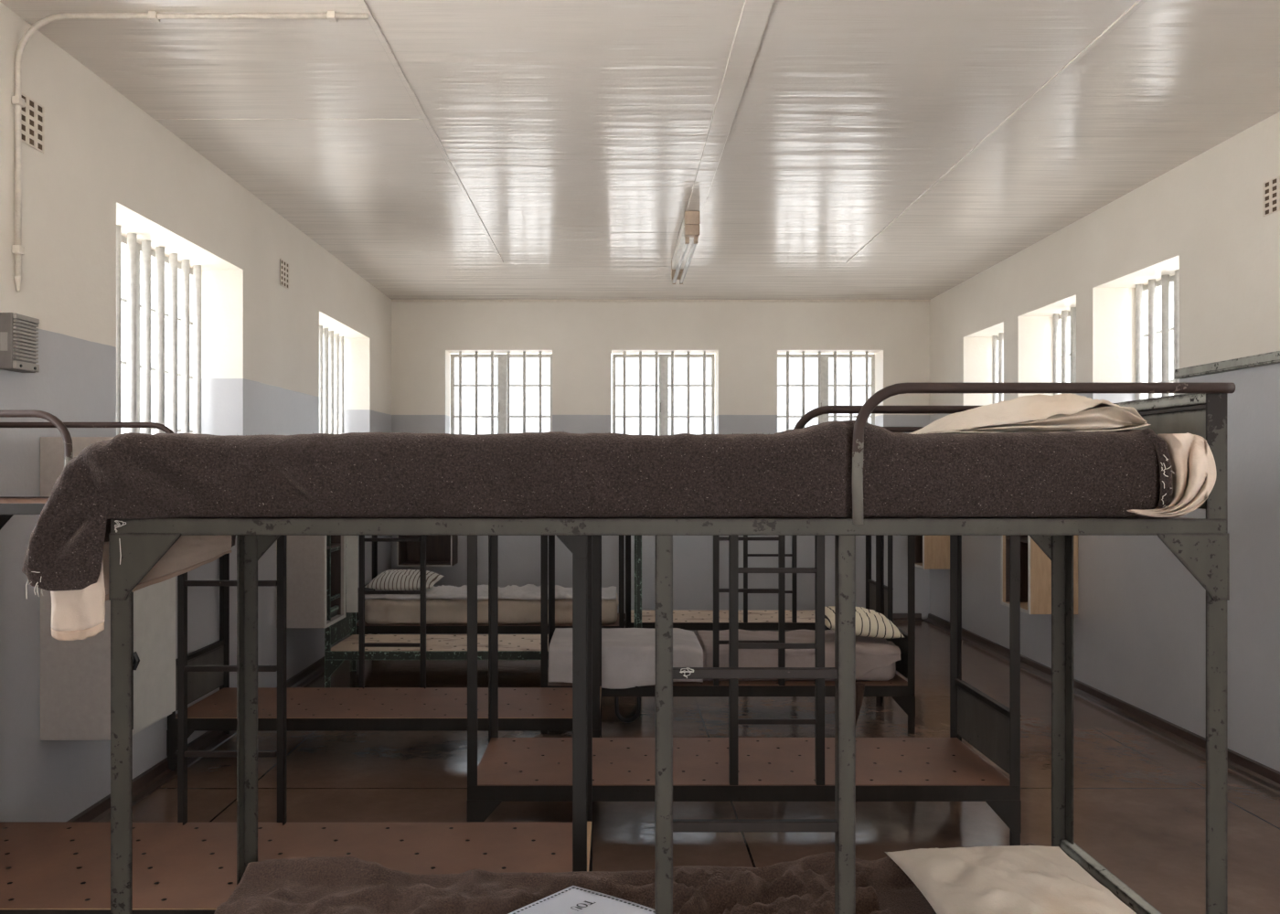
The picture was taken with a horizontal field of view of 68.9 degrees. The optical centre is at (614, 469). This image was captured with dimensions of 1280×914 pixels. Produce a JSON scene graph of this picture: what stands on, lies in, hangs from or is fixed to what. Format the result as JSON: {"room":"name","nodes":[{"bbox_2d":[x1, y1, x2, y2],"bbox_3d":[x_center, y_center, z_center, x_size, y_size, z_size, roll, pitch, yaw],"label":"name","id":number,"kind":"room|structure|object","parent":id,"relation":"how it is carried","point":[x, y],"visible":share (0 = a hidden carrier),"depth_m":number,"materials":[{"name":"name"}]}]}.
{"room":"prison interior","nodes":[
{"label":"prison interior","id":0,"kind":"room"},
{"bbox_2d":[0,1,391,821],"bbox_3d":[-2.190,-0.090,2.695,0.340,2.900,12.190,0,0,0],"label":"wall","id":1,"kind":"structure","parent":0,"point":[106,163],"depth_m":3.78,"materials":[{"name":"paint"}]},
{"bbox_2d":[0,312,39,373],"bbox_3d":[-1.987,-0.422,3.114,0.064,0.185,0.132,0,0,0],"label":"intercom","id":2,"kind":"object","parent":1,"relation":"attached to","point":[18,333],"visible":1,"depth_m":3.07,"materials":[{"name":"grey plastic"}]},
{"bbox_2d":[21,93,44,153],"bbox_3d":[-2.016,-1.200,3.225,0.006,0.165,0.140,0,0,0],"label":"air vent","id":3,"kind":"object","parent":1,"relation":"in","point":[33,113],"visible":0.96,"depth_m":3.24,"materials":[{"name":"beige metal"}]},
{"bbox_2d":[40,437,175,740],"bbox_3d":[-1.851,0.417,3.455,0.335,1.067,0.360,0,0,0],"label":"locker","id":4,"kind":"object","parent":1,"relation":"attached to","point":[75,675],"visible":0.39,"depth_m":3.27,"materials":[{"name":"beige paint"}]},
{"bbox_2d":[116,224,201,435],"bbox_3d":[-2.252,-0.513,4.425,0.105,1.151,1.282,0,0,0],"label":"window","id":5,"kind":"structure","parent":1,"relation":"in","point":[158,296],"depth_m":4.54,"materials":[{"name":"white paint"}]},
{"bbox_2d":[11,10,368,291],"bbox_3d":[-1.425,-1.070,3.140,1.190,0.940,0.034,0,0,0],"label":"conduit pipe","id":6,"kind":"object","parent":1,"relation":"attached to","point":[17,101],"visible":1,"depth_m":3.13,"materials":[{"name":"white metal"}]},
{"bbox_2d":[67,633,379,821],"bbox_3d":[-1.982,1.329,2.525,0.074,0.062,11.830,0,0,0],"label":"baseboard","id":7,"kind":"structure","parent":1,"relation":"attached to","point":[159,774],"depth_m":4.12,"materials":[{"name":"paint"}]},
{"bbox_2d":[279,258,288,289],"bbox_3d":[-2.016,-1.196,5.700,0.006,0.160,0.140,0,0,0],"label":"air vent","id":8,"kind":"object","parent":1,"relation":"in","point":[283,265],"visible":1,"depth_m":5.70,"materials":[{"name":"beige metal"}]},
{"bbox_2d":[276,535,358,628],"bbox_3d":[-1.833,0.502,5.776,0.371,0.887,0.432,0,0,0],"label":"locker","id":9,"kind":"object","parent":1,"relation":"attached to","point":[305,555],"visible":0.51,"depth_m":5.56,"materials":[{"name":"beige paint"}]},
{"bbox_2d":[326,543,341,549],"bbox_3d":[-1.878,0.477,5.770,0.258,0.015,0.380,0,0,0],"label":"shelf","id":10,"kind":"object","parent":9,"relation":"attached to","point":[333,545],"depth_m":5.88,"materials":[{"name":"grey metal"}]},
{"bbox_2d":[319,325,343,434],"bbox_3d":[-2.252,-0.513,7.037,0.105,1.151,1.317,0,0,0],"label":"window","id":11,"kind":"structure","parent":1,"relation":"in","point":[331,346],"depth_m":7.30,"materials":[{"name":"white paint"}]},
{"bbox_2d":[0,0,1279,299],"bbox_3d":[0.419,-1.600,2.525,5.558,0.120,12.530,0,0,0],"label":"ceiling","id":12,"kind":"structure","parent":0,"point":[576,132],"depth_m":4.10,"materials":[{"name":"paint"}]},
{"bbox_2d":[154,118,423,120],"bbox_3d":[-1.424,-1.540,4.098,1.188,0.005,0.015,0,0,0],"label":"ceiling strip","id":13,"kind":"object","parent":12,"relation":"attached to","point":[154,119],"visible":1,"depth_m":4.09,"materials":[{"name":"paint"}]},
{"bbox_2d":[357,0,503,262],"bbox_3d":[-0.830,-1.538,1.755,0.022,0.008,10.290,0,0,0],"label":"ceiling strip","id":14,"kind":"object","parent":12,"relation":"attached to","point":[362,3],"visible":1,"depth_m":3.95,"materials":[{"name":"paint"}]},
{"bbox_2d":[671,211,700,284],"bbox_3d":[0.462,-1.444,6.195,0.090,0.180,1.350,0,0,0],"label":"fluorescent light","id":15,"kind":"object","parent":12,"relation":"attached to","point":[689,230],"visible":1,"depth_m":5.91,"materials":[{"name":"white metal"}]},
{"bbox_2d":[686,0,774,209],"bbox_3d":[0.475,-1.538,1.055,0.095,0.008,8.890,0,0,0],"label":"ceiling strip","id":16,"kind":"object","parent":12,"relation":"attached to","point":[754,15],"visible":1,"depth_m":3.77,"materials":[{"name":"paint"}]},
{"bbox_2d":[846,0,1146,262],"bbox_3d":[1.730,-1.538,1.755,0.022,0.008,10.290,0,0,0],"label":"ceiling strip","id":17,"kind":"object","parent":12,"relation":"attached to","point":[1139,3],"visible":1,"depth_m":3.94,"materials":[{"name":"paint"}]},
{"bbox_2d":[391,302,929,619],"bbox_3d":[0.419,-0.090,8.620,4.878,2.900,0.340,0,0,0],"label":"wall","id":18,"kind":"structure","parent":0,"point":[745,339],"depth_m":8.45,"materials":[{"name":"paint"}]},
{"bbox_2d":[396,535,458,566],"bbox_3d":[-1.660,0.452,8.300,0.480,0.787,0.298,0,0,0],"label":"locker","id":19,"kind":"object","parent":18,"relation":"attached to","point":[441,550],"visible":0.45,"depth_m":8.44,"materials":[{"name":"brown paint"}]},
{"bbox_2d":[450,351,552,434],"bbox_3d":[-1.048,-0.513,8.646,0.962,1.151,0.178,0,0,0],"label":"window","id":20,"kind":"structure","parent":18,"relation":"in","point":[491,393],"depth_m":8.72,"materials":[{"name":"white glass"}]},
{"bbox_2d":[391,299,930,302],"bbox_3d":[0.419,-1.528,8.440,4.874,0.021,0.019,0,0,0],"label":"trim","id":21,"kind":"structure","parent":18,"relation":"attached to","point":[392,301],"depth_m":8.43,"materials":[{"name":"beige paint"}]},
{"bbox_2d":[612,351,714,436],"bbox_3d":[0.460,-0.513,8.646,0.961,1.151,0.178,0,0,0],"label":"window","id":22,"kind":"structure","parent":18,"relation":"in","point":[654,394],"depth_m":8.72,"materials":[{"name":"white glass"}]},
{"bbox_2d":[624,613,923,621],"bbox_3d":[0.419,1.329,8.412,4.718,0.062,0.074,0,0,0],"label":"baseboard","id":23,"kind":"structure","parent":18,"relation":"attached to","point":[896,617],"depth_m":8.43,"materials":[{"name":"paint"}]},
{"bbox_2d":[777,351,874,432],"bbox_3d":[1.956,-0.513,8.646,0.953,1.151,0.178,0,0,0],"label":"window","id":24,"kind":"structure","parent":18,"relation":"in","point":[805,382],"depth_m":8.72,"materials":[{"name":"white glass"}]},
{"bbox_2d":[132,620,1279,913],"bbox_3d":[0.419,1.420,2.525,5.558,0.120,12.530,0,0,0],"label":"floor","id":25,"kind":"structure","parent":0,"point":[1139,795],"depth_m":3.88,"materials":[{"name":"concrete"}]},
{"bbox_2d":[0,409,592,913],"bbox_3d":[-1.038,0.604,2.655,1.936,1.512,0.612,0,0,0],"label":"bunk bed","id":26,"kind":"object","parent":25,"relation":"on","point":[181,867],"visible":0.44,"depth_m":2.71,"materials":[{"name":"paint"}]},
{"bbox_2d":[166,535,601,771],"bbox_3d":[-1.038,0.604,4.475,1.946,1.512,0.612,0,0,0],"label":"bunk bed","id":27,"kind":"object","parent":25,"relation":"on","point":[360,709],"visible":0.44,"depth_m":4.39,"materials":[{"name":"paint"}]},
{"bbox_2d":[324,535,641,687],"bbox_3d":[-0.808,0.604,6.020,1.956,1.512,0.602,0,0,0],"label":"bunk bed","id":28,"kind":"object","parent":25,"relation":"on","point":[438,646],"visible":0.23,"depth_m":5.78,"materials":[{"name":"green paint"}]},
{"bbox_2d":[356,535,624,634],"bbox_3d":[-0.908,0.604,6.960,1.956,1.512,0.622,0,0,0],"label":"bunk bed","id":29,"kind":"object","parent":25,"relation":"on","point":[369,628],"visible":0.09,"depth_m":6.66,"materials":[{"name":"paint"}]},
{"bbox_2d":[364,593,618,623],"bbox_3d":[-0.891,1.015,6.960,1.846,0.195,0.571,0,0,0],"label":"mattress","id":30,"kind":"object","parent":29,"relation":"on","point":[377,611],"visible":0.44,"depth_m":6.69,"materials":[{"name":"beige fabric"}]},
{"bbox_2d":[364,584,616,599],"bbox_3d":[-0.890,0.906,6.957,1.814,0.052,0.625,0,0,0],"label":"sheet","id":31,"kind":"object","parent":30,"relation":"on","point":[528,592],"visible":0.55,"depth_m":6.79,"materials":[{"name":"white fabric"}]},
{"bbox_2d":[364,569,444,590],"bbox_3d":[-1.555,0.815,6.930,0.500,0.142,0.357,0,0,3],"label":"pillow","id":32,"kind":"object","parent":31,"relation":"on","point":[391,580],"visible":0.92,"depth_m":6.79,"materials":[{"name":"white fabric"}]},
{"bbox_2d":[108,382,1235,913],"bbox_3d":[0.098,0.604,1.908,1.946,1.512,0.600,0,0,0],"label":"bunk bed","id":33,"kind":"object","parent":25,"relation":"on","point":[1201,545],"visible":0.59,"depth_m":1.62,"materials":[{"name":"grey paint"}]},
{"bbox_2d":[114,520,126,565],"bbox_3d":[-0.853,0.125,1.609,0.020,0.076,0.005,0,0,0],"label":"thread","id":34,"kind":"object","parent":33,"relation":"attached to","point":[118,526],"visible":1,"depth_m":1.61},
{"bbox_2d":[679,667,693,678],"bbox_3d":[0.125,0.352,1.616,0.026,0.020,0.005,0,0,0],"label":"thread","id":35,"kind":"object","parent":33,"relation":"attached to","point":[687,667],"visible":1,"depth_m":1.62},
{"bbox_3d":[0.102,1.048,1.910,1.837,0.128,0.443,0,0,0],"label":"mattress","id":36,"kind":"object","parent":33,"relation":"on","visible":0},
{"bbox_2d":[213,842,1036,913],"bbox_3d":[0.075,0.977,1.903,1.825,0.243,0.531,0,0,0],"label":"blanket","id":37,"kind":"object","parent":36,"relation":"on","point":[328,885],"visible":0.7,"depth_m":2.04,"materials":[{"name":"brown fabric"}]},
{"bbox_2d":[508,885,655,913],"bbox_3d":[-0.046,0.905,1.865,0.344,0.008,0.226,0,0,34],"label":"paper sheet","id":38,"kind":"object","parent":37,"relation":"on","point":[573,900],"visible":0.99,"depth_m":1.93,"materials":[{"name":"white paper"}]},
{"bbox_2d":[885,845,1136,913],"bbox_3d":[0.805,0.841,1.885,0.395,0.070,0.400,-1,1,-2],"label":"pillow","id":39,"kind":"object","parent":37,"relation":"on","point":[997,880],"visible":1,"depth_m":1.86,"materials":[{"name":"beige fabric"}]},
{"bbox_3d":[0.071,0.027,1.903,1.842,0.121,0.466,0,0,0],"label":"mattress","id":40,"kind":"object","parent":33,"relation":"on","visible":0},
{"bbox_2d":[50,432,1216,640],"bbox_3d":[0.028,0.115,1.874,2.033,0.359,0.592,0,0,0],"label":"sheet","id":41,"kind":"object","parent":40,"relation":"on","point":[79,614],"visible":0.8,"depth_m":1.61,"materials":[{"name":"beige fabric"}]},
{"bbox_2d":[50,535,231,631],"bbox_3d":[-0.935,0.207,1.883,0.105,0.144,0.572,0,0,0],"label":"drape","id":42,"kind":"object","parent":41,"relation":"hanging from","point":[83,610],"depth_m":1.74,"materials":[{"name":"beige fabric"}]},
{"bbox_2d":[21,419,1173,598],"bbox_3d":[-0.023,0.063,1.887,2.002,0.316,0.636,0,0,0],"label":"blanket","id":43,"kind":"object","parent":41,"relation":"on","point":[806,472],"visible":0.98,"depth_m":1.65,"materials":[{"name":"grey fabric"}]},
{"bbox_2d":[910,393,1150,434],"bbox_3d":[0.788,-0.104,1.854,0.365,0.077,0.352,0,0,0],"label":"pillow","id":44,"kind":"object","parent":43,"relation":"on","point":[1039,412],"visible":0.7,"depth_m":1.71,"materials":[{"name":"beige fabric"}]},
{"bbox_2d":[540,535,915,733],"bbox_3d":[0.588,0.604,5.105,1.936,1.512,0.612,0,0,0],"label":"bunk bed","id":45,"kind":"object","parent":25,"relation":"on","point":[902,692],"visible":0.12,"depth_m":4.81,"materials":[{"name":"paint"}]},
{"bbox_2d":[696,635,895,681],"bbox_3d":[0.582,1.027,5.113,1.800,0.170,0.490,0,0,0],"label":"mattress","id":46,"kind":"object","parent":45,"relation":"on","point":[880,674],"visible":0.07,"depth_m":4.88,"materials":[{"name":"beige fabric"}]},
{"bbox_2d":[548,628,703,689],"bbox_3d":[0.058,1.017,5.086,0.795,0.222,0.589,0,0,0],"label":"sheet","id":47,"kind":"object","parent":46,"relation":"on","point":[628,655],"visible":0.66,"depth_m":4.80,"materials":[{"name":"white fabric"}]},
{"bbox_2d":[696,629,900,680],"bbox_3d":[0.982,1.002,5.115,1.017,0.181,0.535,0,0,0],"label":"sheet","id":48,"kind":"object","parent":46,"relation":"on","point":[871,653],"visible":0.59,"depth_m":4.86,"materials":[{"name":"white fabric"}]},
{"bbox_2d":[810,606,905,639],"bbox_3d":[1.318,0.820,5.070,0.421,0.159,0.338,0,0,-3],"label":"pillow","id":49,"kind":"object","parent":48,"relation":"on","point":[869,623],"visible":0.66,"depth_m":4.93,"materials":[{"name":"beige fabric"}]},
{"bbox_2d":[855,682,864,725],"bbox_3d":[1.244,1.216,4.786,0.079,0.236,0.034,0,0,-9],"label":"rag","id":50,"kind":"object","parent":45,"relation":"hanging from","point":[859,688],"visible":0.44,"depth_m":4.78,"materials":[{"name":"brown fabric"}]},
{"bbox_2d":[466,426,1021,845],"bbox_3d":[0.459,0.604,3.585,1.958,1.512,0.612,0,0,0],"label":"bunk bed","id":51,"kind":"object","parent":25,"relation":"on","point":[733,768],"visible":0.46,"depth_m":3.37,"materials":[{"name":"paint"}]},
{"bbox_2d":[625,535,893,630],"bbox_3d":[1.061,0.604,7.100,1.950,1.512,0.622,0,0,0],"label":"bunk bed","id":52,"kind":"object","parent":25,"relation":"on","point":[685,620],"visible":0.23,"depth_m":6.82,"materials":[{"name":"paint"}]},
{"bbox_2d":[929,111,1279,771],"bbox_3d":[3.028,-0.090,2.695,0.340,2.900,12.190,0,0,0],"label":"wall","id":53,"kind":"structure","parent":0,"point":[1139,624],"depth_m":4.88,"materials":[{"name":"paint"}]},
{"bbox_2d":[915,535,949,569],"bbox_3d":[2.711,0.442,7.920,0.293,0.767,0.360,0,0,0],"label":"locker","id":54,"kind":"object","parent":53,"relation":"attached to","point":[932,552],"visible":0.27,"depth_m":7.74,"materials":[{"name":"beige wood"}]},
{"bbox_2d":[992,332,1003,404],"bbox_3d":[3.100,-0.513,7.240,0.085,1.151,0.782,0,0,0],"label":"window","id":55,"kind":"structure","parent":53,"relation":"in","point":[997,341],"depth_m":7.42,"materials":[{"name":"white paint"}]},
{"bbox_2d":[1000,535,1077,614],"bbox_3d":[2.705,0.475,5.955,0.302,0.832,0.430,0,0,0],"label":"locker","id":56,"kind":"object","parent":53,"relation":"attached to","point":[1035,565],"visible":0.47,"depth_m":5.74,"materials":[{"name":"beige wood"}]},
{"bbox_2d":[1005,537,1027,543],"bbox_3d":[2.713,0.451,5.955,0.263,0.015,0.390,0,0,0],"label":"shelf","id":57,"kind":"object","parent":56,"relation":"attached to","point":[1022,539],"depth_m":6.03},
{"bbox_2d":[1053,307,1076,394],"bbox_3d":[3.100,-0.513,6.188,0.085,1.151,0.817,0,0,0],"label":"window","id":58,"kind":"structure","parent":53,"relation":"in","point":[1064,325],"depth_m":6.37,"materials":[{"name":"white paint"}]},
{"bbox_2d":[923,613,1279,794],"bbox_3d":[2.820,1.329,2.525,0.074,0.062,11.830,0,0,0],"label":"baseboard","id":59,"kind":"structure","parent":53,"relation":"attached to","point":[1259,773],"depth_m":5.03,"materials":[{"name":"paint"}]},
{"bbox_2d":[1135,269,1179,400],"bbox_3d":[3.100,-0.513,5.145,0.085,1.151,0.842,0,0,0],"label":"window","id":60,"kind":"structure","parent":53,"relation":"in","point":[1157,302],"depth_m":5.32,"materials":[{"name":"white paint"}]},
{"bbox_2d":[1174,351,1279,379],"bbox_3d":[2.839,-0.482,1.850,0.036,0.048,5.700,0,0,0],"label":"wall strip","id":61,"kind":"object","parent":53,"relation":"attached to","point":[1273,357],"visible":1,"depth_m":4.28,"materials":[{"name":"grey metal"}]},
{"bbox_2d":[1262,175,1279,216],"bbox_3d":[2.854,-1.187,4.030,0.006,0.150,0.140,0,0,0],"label":"air vent","id":62,"kind":"object","parent":53,"relation":"in","point":[1271,188],"visible":1,"depth_m":4.05,"materials":[{"name":"beige metal"}]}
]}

